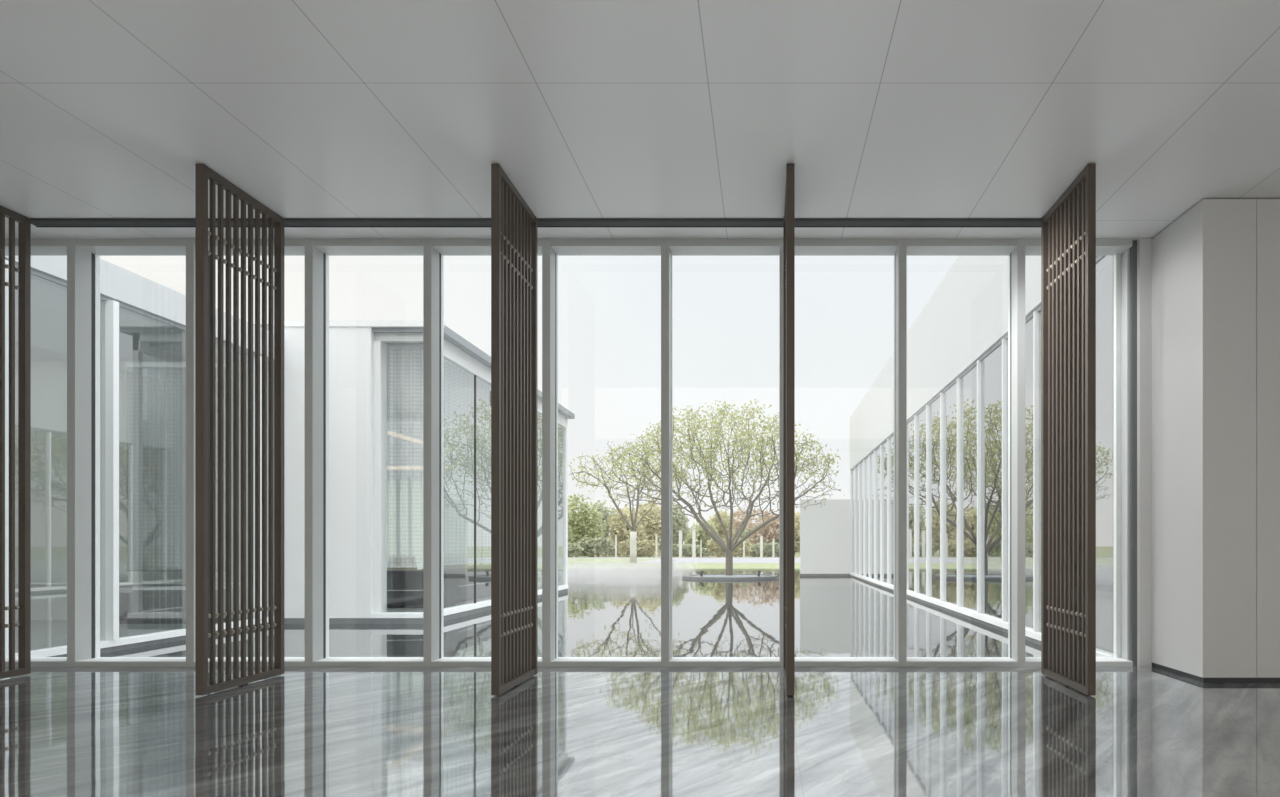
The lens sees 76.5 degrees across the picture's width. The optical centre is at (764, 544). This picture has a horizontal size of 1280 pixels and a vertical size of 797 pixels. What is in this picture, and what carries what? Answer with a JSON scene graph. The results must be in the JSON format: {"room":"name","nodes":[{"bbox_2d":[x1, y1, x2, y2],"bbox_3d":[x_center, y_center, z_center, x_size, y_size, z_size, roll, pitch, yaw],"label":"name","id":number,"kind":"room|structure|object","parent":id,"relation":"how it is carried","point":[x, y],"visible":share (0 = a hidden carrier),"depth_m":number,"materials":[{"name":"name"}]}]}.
{"room":"lobby","nodes":[
{"label":"lobby","id":0,"kind":"room"},
{"bbox_2d":[0,0,1279,240],"bbox_3d":[-0.100,-3.420,4.815,19.400,0.400,7.830,0,0,0],"label":"ceiling","id":1,"kind":"structure","parent":0,"point":[109,108],"depth_m":5.90,"materials":[{"name":"white paint"}]},
{"bbox_2d":[30,218,1040,226],"bbox_3d":[-2.280,-3.212,7.982,10.140,0.015,0.195,0,0,0],"label":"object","id":2,"kind":"object","parent":1,"relation":"in","point":[38,222],"visible":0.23,"depth_m":7.98,"materials":[{"name":"grey metal"}]},
{"bbox_2d":[0,666,1279,796],"bbox_3d":[-0.100,1.340,0.265,19.400,0.120,16.930,0,0,0],"label":"floor","id":3,"kind":"structure","parent":0,"point":[65,731],"depth_m":5.35,"materials":[{"name":"grey stone"}]},
{"bbox_2d":[0,205,30,678],"bbox_3d":[-7.266,-0.970,7.310,0.068,4.500,1.140,0,0,0],"label":"slatted screen","id":4,"kind":"object","parent":3,"relation":"on","point":[24,223],"visible":1,"depth_m":7.82,"materials":[{"name":"brown wood"}]},
{"bbox_2d":[5,239,66,666],"bbox_3d":[-7.911,-0.970,8.557,1.176,4.500,0.315,0,0,0],"label":"window","id":5,"kind":"structure","parent":3,"relation":"on","point":[39,247],"depth_m":8.43,"materials":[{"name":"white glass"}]},
{"bbox_2d":[67,238,99,666],"bbox_3d":[-7.287,-0.970,8.560,0.084,4.500,0.320,0,0,0],"label":"window mullion","id":6,"kind":"structure","parent":3,"relation":"on","point":[83,266],"depth_m":8.50,"materials":[{"name":"grey paint"}]},
{"bbox_2d":[75,239,185,666],"bbox_3d":[-6.664,-0.970,8.557,1.176,4.500,0.315,0,0,0],"label":"window","id":7,"kind":"structure","parent":3,"relation":"on","point":[100,247],"depth_m":8.41,"materials":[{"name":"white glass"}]},
{"bbox_2d":[186,238,209,666],"bbox_3d":[-6.040,-0.970,8.560,0.084,4.500,0.320,0,0,0],"label":"trim","id":8,"kind":"structure","parent":3,"relation":"on","point":[190,242],"depth_m":8.40,"materials":[{"name":"grey paint"}]},
{"bbox_2d":[195,164,283,694],"bbox_3d":[-4.766,-0.970,7.310,0.068,4.500,1.140,0,0,0],"label":"slatted screen","id":9,"kind":"object","parent":3,"relation":"on","point":[275,266],"visible":1,"depth_m":7.19,"materials":[{"name":"brown wood"}]},
{"bbox_2d":[194,239,304,666],"bbox_3d":[-5.416,-0.970,8.557,1.176,4.500,0.315,0,0,0],"label":"window","id":10,"kind":"structure","parent":3,"relation":"on","point":[292,247],"depth_m":8.43,"materials":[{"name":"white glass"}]},
{"bbox_2d":[305,238,328,666],"bbox_3d":[-4.793,-0.970,8.560,0.084,4.500,0.320,0,0,0],"label":"window mullion","id":11,"kind":"structure","parent":3,"relation":"on","point":[316,261],"depth_m":8.46,"materials":[{"name":"grey paint"}]},
{"bbox_2d":[313,239,422,666],"bbox_3d":[-4.169,-0.970,8.557,1.176,4.500,0.315,0,0,0],"label":"window","id":12,"kind":"structure","parent":3,"relation":"on","point":[330,247],"depth_m":8.41,"materials":[{"name":"white metal"}]},
{"bbox_2d":[423,238,443,666],"bbox_3d":[-3.545,-0.970,8.560,0.084,4.500,0.320,0,0,0],"label":"trim","id":13,"kind":"structure","parent":3,"relation":"on","point":[433,261],"depth_m":8.46,"materials":[{"name":"grey paint"}]},
{"bbox_2d":[431,239,541,666],"bbox_3d":[-2.921,-0.970,8.557,1.176,4.500,0.315,0,0,0],"label":"window","id":14,"kind":"structure","parent":3,"relation":"on","point":[445,247],"depth_m":8.41,"materials":[{"name":"white metal"}]},
{"bbox_2d":[491,164,537,694],"bbox_3d":[-2.274,-0.970,7.310,0.068,4.500,1.140,0,0,0],"label":"slatted screen","id":15,"kind":"object","parent":3,"relation":"on","point":[514,227],"visible":1,"depth_m":7.19,"materials":[{"name":"brown wood"}]},
{"bbox_2d":[542,238,557,666],"bbox_3d":[-2.297,-0.970,8.560,0.084,4.500,0.320,0,0,0],"label":"trim","id":16,"kind":"structure","parent":3,"relation":"on","point":[549,257],"depth_m":8.40,"materials":[{"name":"grey paint"}]},
{"bbox_2d":[550,239,660,666],"bbox_3d":[-1.674,-0.970,8.557,1.176,4.500,0.315,0,0,0],"label":"window","id":17,"kind":"structure","parent":3,"relation":"on","point":[562,247],"depth_m":8.43,"materials":[{"name":"white metal"}]},
{"bbox_2d":[661,238,672,666],"bbox_3d":[-1.050,-0.970,8.560,0.084,4.500,0.320,0,0,0],"label":"trim","id":18,"kind":"structure","parent":3,"relation":"on","point":[666,255],"depth_m":8.40,"materials":[{"name":"grey paint"}]},
{"bbox_2d":[669,239,779,666],"bbox_3d":[-0.426,-0.970,8.557,1.176,4.500,0.315,0,0,0],"label":"window","id":19,"kind":"structure","parent":3,"relation":"on","point":[678,247],"depth_m":8.43,"materials":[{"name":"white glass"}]},
{"bbox_2d":[779,238,782,666],"bbox_3d":[0.198,-0.970,8.560,0.084,4.500,0.320,0,0,0],"label":"trim","id":20,"kind":"structure","parent":3,"relation":"on","point":[781,239],"depth_m":8.40,"materials":[{"name":"grey paint"}]},
{"bbox_2d":[783,164,794,694],"bbox_3d":[0.215,-0.970,7.310,0.068,4.500,1.140,0,0,0],"label":"slatted screen","id":21,"kind":"object","parent":3,"relation":"on","point":[789,208],"visible":1,"depth_m":6.74,"materials":[{"name":"brown metal"}]},
{"bbox_2d":[795,239,898,666],"bbox_3d":[0.821,-0.970,8.557,1.176,4.500,0.315,0,0,0],"label":"window","id":22,"kind":"structure","parent":3,"relation":"on","point":[803,247],"depth_m":8.43,"materials":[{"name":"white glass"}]},
{"bbox_2d":[894,238,906,666],"bbox_3d":[1.445,-0.970,8.560,0.084,4.500,0.320,0,0,0],"label":"trim","id":23,"kind":"structure","parent":3,"relation":"on","point":[900,257],"depth_m":8.40,"materials":[{"name":"grey paint"}]},
{"bbox_2d":[907,239,1016,666],"bbox_3d":[2.069,-0.970,8.557,1.176,4.500,0.315,0,0,0],"label":"window","id":24,"kind":"structure","parent":3,"relation":"on","point":[915,247],"depth_m":8.43,"materials":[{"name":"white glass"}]},
{"bbox_2d":[1008,238,1024,666],"bbox_3d":[2.692,-0.970,8.560,0.084,4.500,0.320,0,0,0],"label":"trim","id":25,"kind":"structure","parent":3,"relation":"on","point":[1016,259],"depth_m":8.43,"materials":[{"name":"grey paint"}]},
{"bbox_2d":[1041,164,1095,694],"bbox_3d":[2.754,-0.970,7.310,0.068,4.500,1.140,0,0,0],"label":"slatted screen","id":26,"kind":"object","parent":3,"relation":"on","point":[1068,229],"visible":1,"depth_m":7.22,"materials":[{"name":"brown wood"}]},
{"bbox_2d":[1137,238,1151,666],"bbox_3d":[3.998,-0.970,8.565,0.125,4.500,0.330,0,0,0],"label":"wall","id":27,"kind":"structure","parent":0,"point":[1144,245],"depth_m":8.40,"materials":[{"name":"white paint"}]},
{"bbox_2d":[1025,239,1132,666],"bbox_3d":[3.299,-0.970,8.557,1.140,4.500,0.315,0,0,0],"label":"window","id":28,"kind":"structure","parent":27,"relation":"in","point":[1104,247],"depth_m":8.41,"materials":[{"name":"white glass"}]},
{"bbox_2d":[1113,241,1136,665],"bbox_3d":[3.868,-0.970,8.592,0.135,4.500,0.265,0,0,0],"label":"window frame","id":29,"kind":"structure","parent":27,"relation":"attached to","point":[1124,264],"depth_m":8.54,"materials":[{"name":"grey metal"}]},
{"bbox_2d":[1152,199,1279,677],"bbox_3d":[6.730,-0.989,8.075,5.340,4.438,1.310,0,0,0],"label":"wall","id":30,"kind":"structure","parent":0,"point":[1216,267],"depth_m":7.42,"materials":[{"name":"white paint"}]},
{"bbox_2d":[1152,662,1279,682],"bbox_3d":[6.736,1.255,8.066,5.328,0.050,1.268,0,0,0],"label":"baseboard","id":31,"kind":"structure","parent":30,"relation":"attached to","point":[1181,673],"depth_m":7.43,"materials":[{"name":"grey metal"}]},
{"label":"outside","id":32,"kind":"structure","parent":0,"visible":0},
{"bbox_2d":[850,256,1112,656],"bbox_3d":[8.380,-2.045,22.250,9.240,7.250,27.000,0,0,0],"label":"glazed wing","id":33,"kind":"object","parent":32,"point":[957,345],"visible":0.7,"depth_m":15.05},
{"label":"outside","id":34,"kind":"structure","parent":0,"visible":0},
{"bbox_2d":[568,563,799,569],"bbox_3d":[0.000,1.540,50.750,120.000,0.480,13.500,0,0,0],"label":"lawn","id":35,"kind":"structure","parent":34,"point":[571,566],"depth_m":48.37,"materials":[{"name":"green plant"}]},
{"bbox_2d":[569,440,684,562],"bbox_3d":[-9.588,-3.073,57.027,8.625,8.759,8.596,0,0,-29],"label":"tree","id":36,"kind":"object","parent":35,"relation":"on","point":[633,548],"visible":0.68,"depth_m":56.83,"materials":[{"name":"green plant"}]},
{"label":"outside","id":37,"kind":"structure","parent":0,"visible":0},
{"bbox_2d":[568,559,657,562],"bbox_3d":[-49.800,1.538,66.750,80.400,0.483,18.500,0,0,0],"label":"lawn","id":38,"kind":"structure","parent":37,"point":[569,560],"depth_m":66.94,"materials":[{"name":"green plant"}]},
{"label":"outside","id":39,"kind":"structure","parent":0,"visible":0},
{"bbox_2d":[568,558,799,562],"bbox_3d":[0.000,1.538,69.750,180.000,0.485,24.500,0,0,0],"label":"paved path","id":40,"kind":"structure","parent":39,"point":[675,560],"depth_m":66.84,"materials":[{"name":"grey concrete"}]},
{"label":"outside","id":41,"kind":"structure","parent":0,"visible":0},
{"bbox_2d":[100,570,1040,656],"bbox_3d":[-5.000,1.380,26.358,70.000,0.001,35.285,0,0,0],"label":"pool water","id":42,"kind":"structure","parent":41,"point":[602,613],"depth_m":13.55,"materials":[{"name":"grey liquid"}]},
{"bbox_2d":[682,574,777,579],"bbox_3d":[-1.460,1.425,33.500,4.000,0.310,4.000,0,0,0],"label":"planter","id":43,"kind":"object","parent":42,"relation":"in","point":[692,576],"visible":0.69,"depth_m":32.40,"materials":[{"name":"grey stone"}]},
{"bbox_2d":[600,399,840,574],"bbox_3d":[-1.655,-2.375,33.484,9.926,7.310,9.390,0,0,0],"label":"tree","id":44,"kind":"object","parent":43,"relation":"on","point":[730,546],"visible":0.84,"depth_m":32.79,"materials":[{"name":"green plant"}]},
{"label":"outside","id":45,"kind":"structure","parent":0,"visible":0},
{"bbox_2d":[568,548,799,557],"bbox_3d":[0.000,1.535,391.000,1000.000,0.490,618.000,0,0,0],"label":"field","id":46,"kind":"structure","parent":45,"point":[796,554],"depth_m":82.56,"materials":[{"name":"green plant"}]},
{"bbox_2d":[568,502,573,542],"bbox_3d":[-24.337,-2.059,88.752,6.309,6.930,5.166,0,0,0],"label":"round shrub","id":47,"kind":"object","parent":46,"relation":"on","point":[569,517],"visible":0.03,"depth_m":88.60,"materials":[{"name":"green plant"}]},
{"bbox_2d":[568,542,583,556],"bbox_3d":[-21.869,0.476,85.159,5.093,1.815,1.396,0,0,0],"label":"hedge","id":48,"kind":"object","parent":46,"relation":"on","point":[575,549],"visible":0.27,"depth_m":85.12,"materials":[{"name":"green plant"}]},
{"bbox_2d":[568,494,606,555],"bbox_3d":[-22.354,-2.503,97.869,6.041,7.776,5.119,0,0,0],"label":"round shrub","id":49,"kind":"object","parent":46,"relation":"on","point":[579,523],"visible":0.68,"depth_m":97.00,"materials":[{"name":"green plant"}]},
{"bbox_2d":[576,537,618,556],"bbox_3d":[-18.068,0.233,86.278,4.886,2.373,1.195,0,0,0],"label":"hedge","id":50,"kind":"object","parent":46,"relation":"on","point":[598,546],"visible":0.91,"depth_m":86.10,"materials":[{"name":"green plant"}]},
{"bbox_2d":[590,500,618,554],"bbox_3d":[-21.379,-2.260,107.111,5.313,7.376,5.020,0,0,0],"label":"round shrub","id":51,"kind":"object","parent":46,"relation":"on","point":[602,509],"visible":0.14,"depth_m":106.27,"materials":[{"name":"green plant"}]},
{"bbox_2d":[615,535,616,556],"bbox_3d":[-15.645,0.115,84.000,0.240,2.360,0.240,0,0,0],"label":"post","id":52,"kind":"object","parent":46,"relation":"on","point":[615,535],"visible":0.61,"depth_m":83.92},
{"bbox_2d":[607,506,648,555],"bbox_3d":[-15.240,-1.539,89.054,4.532,5.765,5.721,0,0,0],"label":"round shrub","id":53,"kind":"object","parent":46,"relation":"on","point":[618,526],"visible":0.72,"depth_m":87.93,"materials":[{"name":"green plant"}]},
{"bbox_2d":[619,538,660,556],"bbox_3d":[-13.345,0.303,85.165,4.673,2.132,1.218,0,0,0],"label":"hedge","id":54,"kind":"object","parent":46,"relation":"on","point":[644,547],"visible":0.77,"depth_m":84.97,"materials":[{"name":"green plant"}]},
{"bbox_2d":[636,497,660,553],"bbox_3d":[-13.833,-2.256,97.845,4.842,7.295,4.974,0,0,0],"label":"round shrub","id":55,"kind":"object","parent":46,"relation":"on","point":[653,527],"visible":0.57,"depth_m":96.83,"materials":[{"name":"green plant"}]},
{"bbox_2d":[679,530,681,556],"bbox_3d":[-8.767,-0.110,83.000,0.380,2.810,0.380,0,0,0],"label":"post","id":56,"kind":"object","parent":46,"relation":"on","point":[680,531],"visible":1,"depth_m":82.84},
{"bbox_2d":[673,504,689,546],"bbox_3d":[-11.950,-2.232,106.788,4.313,7.136,5.305,0,0,0],"label":"round shrub","id":57,"kind":"object","parent":46,"relation":"on","point":[679,522],"visible":0.47,"depth_m":106.01,"materials":[{"name":"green plant"}]},
{"bbox_2d":[673,544,713,556],"bbox_3d":[-8.067,0.611,86.318,5.328,1.574,1.339,0,0,0],"label":"hedge","id":58,"kind":"object","parent":46,"relation":"on","point":[686,551],"visible":0.67,"depth_m":86.08,"materials":[{"name":"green plant"}]},
{"bbox_2d":[692,529,695,556],"bbox_3d":[-7.366,-0.185,83.000,0.400,2.960,0.400,0,0,0],"label":"post","id":59,"kind":"object","parent":46,"relation":"on","point":[693,530],"visible":1,"depth_m":82.84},
{"bbox_2d":[700,540,701,556],"bbox_3d":[-6.760,0.365,84.500,0.220,1.860,0.220,0,0,0],"label":"post","id":60,"kind":"object","parent":46,"relation":"on","point":[700,540],"visible":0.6,"depth_m":84.44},
{"bbox_2d":[685,520,718,549],"bbox_3d":[-7.050,-0.736,89.078,3.843,4.171,4.617,0,0,0],"label":"round shrub","id":61,"kind":"object","parent":46,"relation":"on","point":[701,534],"visible":0.58,"depth_m":87.89,"materials":[{"name":"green plant"}]},
{"bbox_2d":[708,510,736,554],"bbox_3d":[-5.404,-1.478,97.868,4.419,5.606,5.056,0,0,0],"label":"round shrub","id":62,"kind":"object","parent":46,"relation":"on","point":[723,516],"visible":0.34,"depth_m":96.48,"materials":[{"name":"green plant"}]},
{"bbox_2d":[706,537,751,556],"bbox_3d":[-3.802,0.218,85.084,5.024,2.273,1.273,0,0,0],"label":"hedge","id":63,"kind":"object","parent":46,"relation":"on","point":[737,552],"visible":0.46,"depth_m":85.02,"materials":[{"name":"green plant"}]},
{"bbox_2d":[743,541,744,556],"bbox_3d":[-2.205,0.415,84.000,0.260,1.760,0.260,0,0,0],"label":"post","id":64,"kind":"object","parent":46,"relation":"on","point":[743,541],"visible":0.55,"depth_m":83.90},
{"bbox_2d":[732,508,757,554],"bbox_3d":[-3.290,-1.784,107.221,6.384,6.332,5.562,0,0,0],"label":"round shrub","id":65,"kind":"object","parent":46,"relation":"on","point":[737,523],"visible":0.16,"depth_m":106.35,"materials":[{"name":"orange plant"}]},
{"bbox_2d":[738,524,759,554],"bbox_3d":[-1.088,-0.746,98.103,4.691,4.251,4.962,0,0,0],"label":"round shrub","id":66,"kind":"object","parent":46,"relation":"on","point":[746,530],"visible":0.11,"depth_m":97.96,"materials":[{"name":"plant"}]},
{"bbox_2d":[760,536,762,556],"bbox_3d":[-0.363,0.165,83.000,0.360,2.260,0.360,0,0,0],"label":"post","id":67,"kind":"object","parent":46,"relation":"on","point":[761,537],"visible":1,"depth_m":82.86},
{"bbox_2d":[746,542,778,556],"bbox_3d":[0.226,0.494,86.347,4.895,1.834,1.301,0,0,0],"label":"hedge","id":68,"kind":"object","parent":46,"relation":"on","point":[767,547],"visible":0.67,"depth_m":86.12,"materials":[{"name":"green plant"}]},
{"bbox_2d":[744,508,795,556],"bbox_3d":[0.556,-1.397,89.006,5.725,5.476,5.244,0,0,0],"label":"round shrub","id":69,"kind":"object","parent":46,"relation":"on","point":[770,531],"visible":0.38,"depth_m":88.14,"materials":[{"name":"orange plant"}]},
{"bbox_2d":[795,512,799,553],"bbox_3d":[4.048,-1.621,107.099,3.930,5.854,5.295,0,0,0],"label":"round shrub","id":70,"kind":"object","parent":46,"relation":"on","point":[797,520],"visible":0.3,"depth_m":105.75,"materials":[{"name":"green plant"}]},
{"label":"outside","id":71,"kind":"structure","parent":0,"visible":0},
{"bbox_2d":[800,499,849,575],"bbox_3d":[2.655,-0.220,35.585,2.250,3.600,0.330,0,0,0],"label":"wall","id":72,"kind":"structure","parent":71,"point":[824,531],"depth_m":35.45,"materials":[{"name":"paint"}]},
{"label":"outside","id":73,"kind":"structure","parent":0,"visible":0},
{"bbox_2d":[254,321,574,623],"bbox_3d":[-9.915,-1.170,18.865,8.570,5.500,9.770,0,0,0],"label":"pavilion","id":74,"kind":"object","parent":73,"point":[358,353],"depth_m":14.00,"materials":[{"name":"paint"}]},
{"bbox_2d":[387,555,416,568],"bbox_3d":[-7.750,0.730,16.789,0.820,1.020,0.757,0,0,0],"label":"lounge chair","id":75,"kind":"object","parent":74,"relation":"on","point":[400,558],"visible":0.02,"depth_m":17.05,"materials":[{"name":"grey fabric"}]},
{"bbox_2d":[387,347,422,567],"bbox_3d":[-6.670,-1.599,14.500,1.060,4.022,0.070,0,0,0],"label":"curtain","id":76,"kind":"object","parent":74,"relation":"hanging from","point":[391,351],"visible":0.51,"depth_m":14.49,"materials":[{"name":"grey fabric"}]},
{"bbox_2d":[387,569,459,607],"bbox_3d":[-7.050,0.870,16.000,1.640,0.740,0.680,0,0,0],"label":"reception desk","id":77,"kind":"object","parent":74,"relation":"on","point":[404,586],"visible":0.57,"depth_m":15.70,"materials":[{"name":"grey laminate"}]},
{"bbox_2d":[444,553,467,566],"bbox_3d":[-8.011,0.730,20.637,0.820,1.020,0.758,0,0,-17],"label":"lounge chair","id":78,"kind":"object","parent":74,"relation":"on","point":[448,553],"visible":0.03,"depth_m":20.88,"materials":[{"name":"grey fabric"}]},
{"bbox_2d":[444,360,490,565],"bbox_3d":[-6.100,-1.609,16.550,0.070,4.002,3.700,0,0,0],"label":"curtain","id":79,"kind":"object","parent":74,"relation":"hanging from","point":[452,367],"visible":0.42,"depth_m":16.35,"materials":[{"name":"grey fabric"}]},
{"bbox_2d":[444,564,490,601],"bbox_3d":[-6.900,0.870,19.600,0.680,0.740,5.440,0,0,0],"label":"reception desk","id":80,"kind":"object","parent":74,"relation":"on","point":[483,572],"visible":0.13,"depth_m":18.11,"materials":[{"name":"grey laminate"}]},
{"bbox_2d":[538,414,541,559],"bbox_3d":[-6.100,-1.609,20.950,0.070,4.002,4.500,0,0,0],"label":"curtain","id":81,"kind":"object","parent":74,"relation":"hanging from","point":[540,416],"visible":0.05,"depth_m":21.70,"materials":[{"name":"grey fabric"}]},
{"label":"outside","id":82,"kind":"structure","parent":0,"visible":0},
{"bbox_2d":[5,256,267,656],"bbox_3d":[-12.293,-1.030,11.375,7.815,5.220,5.250,0,0,0],"label":"glazed side wing","id":83,"kind":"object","parent":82,"point":[142,319],"visible":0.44,"depth_m":12.46},
{"bbox_2d":[125,362,225,570],"bbox_3d":[-10.000,-1.325,13.600,1.700,3.550,0.060,0,0,0],"label":"roller blind","id":84,"kind":"object","parent":83,"relation":"hanging from","point":[156,391],"visible":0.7,"depth_m":13.60,"materials":[{"name":"grey fabric"}]},
{"bbox_2d":[119,586,232,623],"bbox_3d":[-9.900,1.000,13.400,1.660,0.600,0.480,0,0,0],"label":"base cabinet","id":85,"kind":"object","parent":83,"relation":"on","point":[137,604],"visible":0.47,"depth_m":13.16,"materials":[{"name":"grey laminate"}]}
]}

